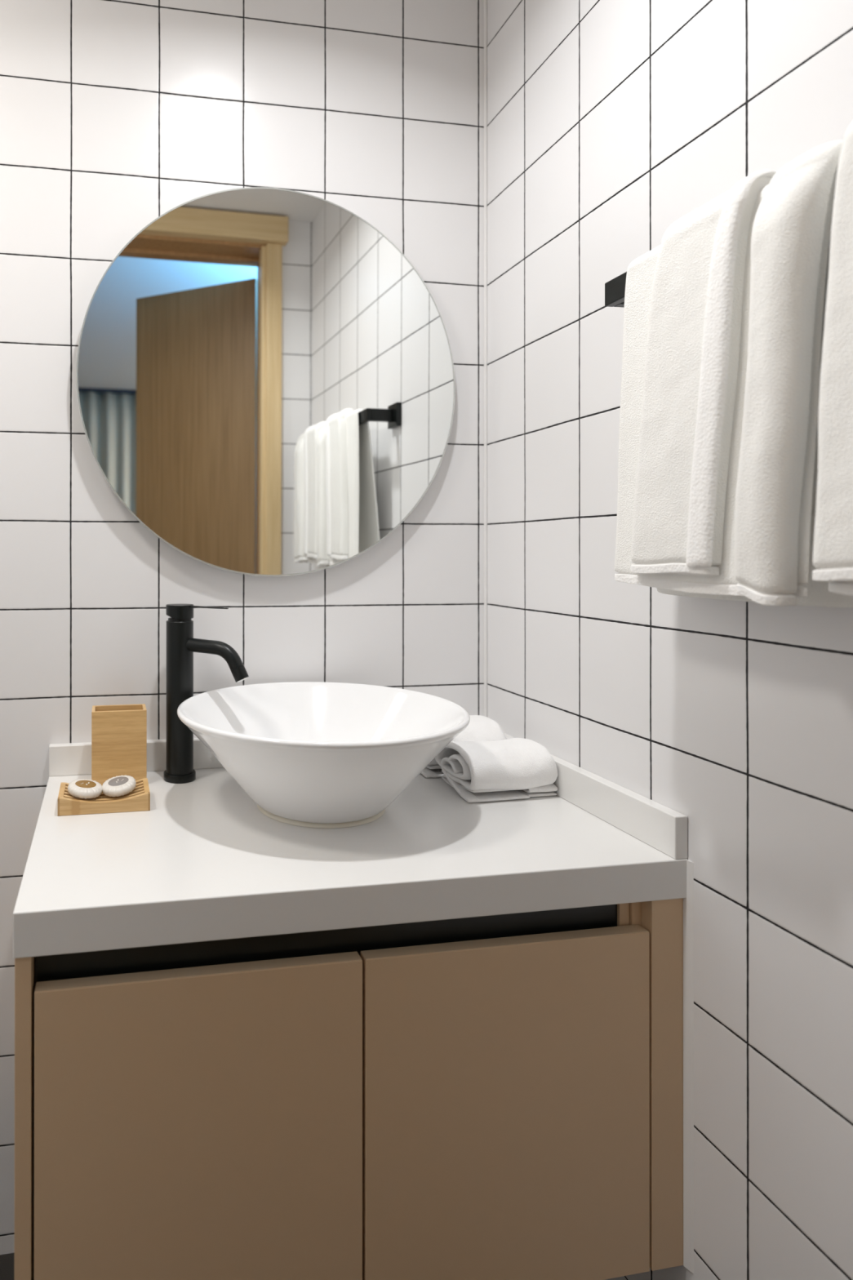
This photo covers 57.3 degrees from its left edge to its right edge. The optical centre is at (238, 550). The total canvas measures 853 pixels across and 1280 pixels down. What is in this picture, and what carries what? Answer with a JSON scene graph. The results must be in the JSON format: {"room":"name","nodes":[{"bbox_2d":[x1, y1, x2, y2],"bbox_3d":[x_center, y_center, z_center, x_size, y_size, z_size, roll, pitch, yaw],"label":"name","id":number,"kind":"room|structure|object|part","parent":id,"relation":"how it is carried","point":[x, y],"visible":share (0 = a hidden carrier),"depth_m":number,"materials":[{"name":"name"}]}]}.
{"room":"bathroom","nodes":[
{"label":"bathroom","id":0,"kind":"room"},
{"bbox_2d":[0,1253,13,1279],"bbox_3d":[-0.230,1.230,0.679,1.820,0.100,1.381,0,0,-10],"label":"floor","id":1,"kind":"structure","parent":0,"point":[6,1260],"depth_m":1.23,"materials":[{"name":"grey tile"}]},
{"bbox_2d":[0,0,484,1254],"bbox_3d":[-0.290,0.017,1.322,1.720,2.330,0.100,0,0,-10],"label":"wall","id":2,"kind":"structure","parent":0,"point":[116,116],"depth_m":1.31,"materials":[{"name":"white tile"}]},
{"bbox_2d":[48,737,223,776],"bbox_3d":[0.065,0.354,1.322,0.782,0.050,0.018,0,0,-10],"label":"backsplash","id":3,"kind":"structure","parent":2,"relation":"attached to","point":[69,758],"depth_m":1.26,"materials":[{"name":"white stone"}]},
{"bbox_2d":[75,186,455,576],"bbox_3d":[0.061,-0.296,1.320,0.683,0.683,0.025,0,0,-11],"label":"round mirror","id":4,"kind":"object","parent":2,"relation":"attached to","point":[265,380],"visible":1,"depth_m":1.30,"materials":[{"name":"silver mirror"}]},
{"bbox_2d":[13,897,683,1279],"bbox_3d":[0.116,0.653,1.090,0.798,0.452,0.492,0,0,-10],"label":"vanity cabinet","id":5,"kind":"object","parent":2,"relation":"attached to","point":[493,1097],"visible":0.79,"depth_m":0.85,"materials":[{"name":"beige laminate"}]},
{"bbox_3d":[-0.269,0.653,1.023,0.017,0.452,0.492,0,0,-10],"label":"panel","id":6,"kind":"part","parent":5,"relation":"part of","materials":[{"name":"beige laminate"}]},
{"bbox_3d":[-0.039,0.672,0.823,0.362,0.414,0.019,0,0,-10],"label":"door","id":7,"kind":"part","parent":5,"relation":"part of","materials":[{"name":"beige laminate"}]},
{"bbox_3d":[-0.039,0.465,0.824,0.360,0.001,0.017,0,0,-10],"label":"edge pull","id":8,"kind":"part","parent":5,"relation":"part of","materials":[{"name":"beige laminate"}]},
{"bbox_2d":[13,767,688,958],"bbox_3d":[0.115,0.403,1.088,0.799,0.048,0.496,0,0,-10],"label":"countertop","id":9,"kind":"structure","parent":5,"relation":"on","point":[204,863],"depth_m":0.89,"materials":[{"name":"white stone"}]},
{"bbox_2d":[57,777,150,816],"bbox_3d":[-0.200,0.366,1.108,0.131,0.024,0.076,0,0,-10],"label":"soap tray","id":10,"kind":"object","parent":9,"relation":"on","point":[139,799],"visible":0.67,"depth_m":1.08,"materials":[{"name":"brown wood"}]},
{"bbox_3d":[-0.261,0.366,1.098,0.008,0.024,0.061,0,0,-10],"label":"rail","id":11,"kind":"part","parent":10,"relation":"part of","materials":[{"name":"brown wood"}]},
{"bbox_2d":[67,778,102,799],"bbox_3d":[-0.227,0.352,1.099,0.051,0.019,0.051,0,0,10],"label":"soap","id":12,"kind":"object","parent":10,"relation":"on","point":[86,788],"visible":1,"depth_m":1.08,"materials":[{"name":"white"}]},
{"bbox_3d":[-0.194,0.366,1.075,0.126,0.024,0.008,0,0,-10],"label":"rail","id":13,"kind":"part","parent":10,"relation":"part of","materials":[{"name":"brown wood"}]},
{"bbox_3d":[-0.206,0.366,1.142,0.131,0.024,0.007,0,0,-10],"label":"rail","id":14,"kind":"part","parent":10,"relation":"part of","materials":[{"name":"brown wood"}]},
{"bbox_2d":[102,774,136,796],"bbox_3d":[-0.179,0.351,1.110,0.050,0.021,0.050,0,0,13],"label":"soap","id":15,"kind":"object","parent":10,"relation":"on","point":[120,785],"visible":1,"depth_m":1.10,"materials":[{"name":"white"}]},
{"bbox_3d":[-0.139,0.366,1.119,0.008,0.024,0.061,0,0,-10],"label":"rail","id":16,"kind":"part","parent":10,"relation":"part of","materials":[{"name":"brown wood"}]},
{"bbox_2d":[91,703,146,785],"bbox_3d":[-0.196,0.319,1.222,0.087,0.120,0.051,0,0,-10],"label":"toothbrush holder","id":17,"kind":"object","parent":9,"relation":"on","point":[118,731],"visible":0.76,"depth_m":1.20,"materials":[{"name":"brown wood"}]},
{"bbox_3d":[-0.200,0.319,1.244,0.087,0.120,0.005,0,0,-10],"label":"panel","id":18,"kind":"part","parent":17,"relation":"part of","materials":[{"name":"brown wood"}]},
{"bbox_2d":[163,603,248,783],"bbox_3d":[-0.051,0.234,1.217,0.153,0.289,0.053,0,0,21],"label":"tap","id":19,"kind":"object","parent":9,"relation":"on","point":[180,643],"visible":0.99,"depth_m":1.21,"materials":[{"name":"black metal"}]},
{"bbox_3d":[-0.050,0.092,1.211,0.072,0.003,0.010,0,0,27],"label":"lever","id":20,"kind":"part","parent":19,"relation":"part of","materials":[{"name":"black metal"}]},
{"bbox_3d":[-0.044,0.168,1.207,0.113,0.049,0.022,0,0,28],"label":"spout","id":21,"kind":"part","parent":19,"relation":"part of","materials":[{"name":"black metal"}]},
{"bbox_2d":[177,681,470,828],"bbox_3d":[0.122,0.305,1.108,0.434,0.147,0.434,0,0,-10],"label":"vessel basin","id":22,"kind":"object","parent":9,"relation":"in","point":[311,754],"visible":1,"depth_m":1.02,"materials":[{"name":"white ceramic"}]},
{"bbox_2d":[421,715,506,777],"bbox_3d":[0.377,0.336,1.299,0.158,0.086,0.125,0,0,-11],"label":"towel","id":23,"kind":"object","parent":9,"relation":"on","point":[479,728],"visible":0.13,"depth_m":1.25,"materials":[{"name":"white fabric"}]},
{"bbox_2d":[435,738,559,802],"bbox_3d":[0.408,0.340,1.178,0.157,0.077,0.127,0,0,-11],"label":"towel","id":24,"kind":"object","parent":9,"relation":"on","point":[504,769],"visible":0.99,"depth_m":1.13,"materials":[{"name":"white fabric"}]},
{"bbox_3d":[0.321,0.673,0.886,0.363,0.414,0.019,0,0,-10],"label":"door","id":25,"kind":"part","parent":5,"relation":"part of","materials":[{"name":"beige laminate"}]},
{"bbox_3d":[0.322,0.466,0.887,0.362,0.001,0.017,0,0,-10],"label":"edge pull","id":26,"kind":"part","parent":5,"relation":"part of","materials":[{"name":"beige laminate"}]},
{"bbox_3d":[0.479,0.654,1.154,0.059,0.452,0.492,0,0,-10],"label":"filler panel","id":27,"kind":"part","parent":5,"relation":"part of","materials":[{"name":"beige laminate"}]},
{"bbox_2d":[484,0,487,717],"bbox_3d":[0.465,-0.359,1.401,0.006,1.476,0.006,0,0,-10],"label":"trim","id":28,"kind":"structure","parent":2,"relation":"attached to","point":[485,1],"depth_m":1.40,"materials":[{"name":"white plastic"}]},
{"bbox_2d":[487,0,852,1279],"bbox_3d":[0.627,0.016,0.781,0.100,2.330,1.281,0,0,-10],"label":"wall","id":29,"kind":"structure","parent":0,"point":[611,122],"depth_m":0.91,"materials":[{"name":"white tile"}]},
{"bbox_2d":[503,732,687,859],"bbox_3d":[0.500,0.353,1.156,0.018,0.052,0.496,0,0,-10],"label":"backsplash","id":30,"kind":"structure","parent":29,"relation":"attached to","point":[664,828],"depth_m":1.00,"materials":[{"name":"white stone"}]},
{"bbox_2d":[683,860,693,1273],"bbox_3d":[0.550,0.630,0.910,0.004,0.500,0.012,0,0,-10],"label":"trim","id":31,"kind":"structure","parent":29,"relation":"attached to","point":[688,902],"depth_m":0.91,"materials":[{"name":"white plastic"}]},
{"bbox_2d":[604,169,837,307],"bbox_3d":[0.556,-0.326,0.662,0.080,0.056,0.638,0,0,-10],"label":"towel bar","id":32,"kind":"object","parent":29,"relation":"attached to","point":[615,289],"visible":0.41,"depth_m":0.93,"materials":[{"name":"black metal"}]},
{"bbox_3d":[0.506,-0.325,0.948,0.055,0.030,0.012,0,0,-10],"label":"arm","id":33,"kind":"part","parent":32,"relation":"part of","materials":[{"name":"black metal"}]},
{"bbox_2d":[614,139,852,607],"bbox_3d":[0.504,-0.156,0.777,0.100,0.422,0.288,0,0,-10],"label":"towel","id":34,"kind":"object","parent":32,"relation":"hanging from","point":[724,318],"visible":0.9,"depth_m":0.73,"materials":[{"name":"white fabric"}]},
{"bbox_2d":[812,121,852,595],"bbox_3d":[0.550,-0.157,0.519,0.100,0.422,0.268,0,0,-10],"label":"towel","id":35,"kind":"object","parent":32,"relation":"hanging from","point":[833,551],"visible":1,"depth_m":0.61,"materials":[{"name":"white fabric"}]}
]}

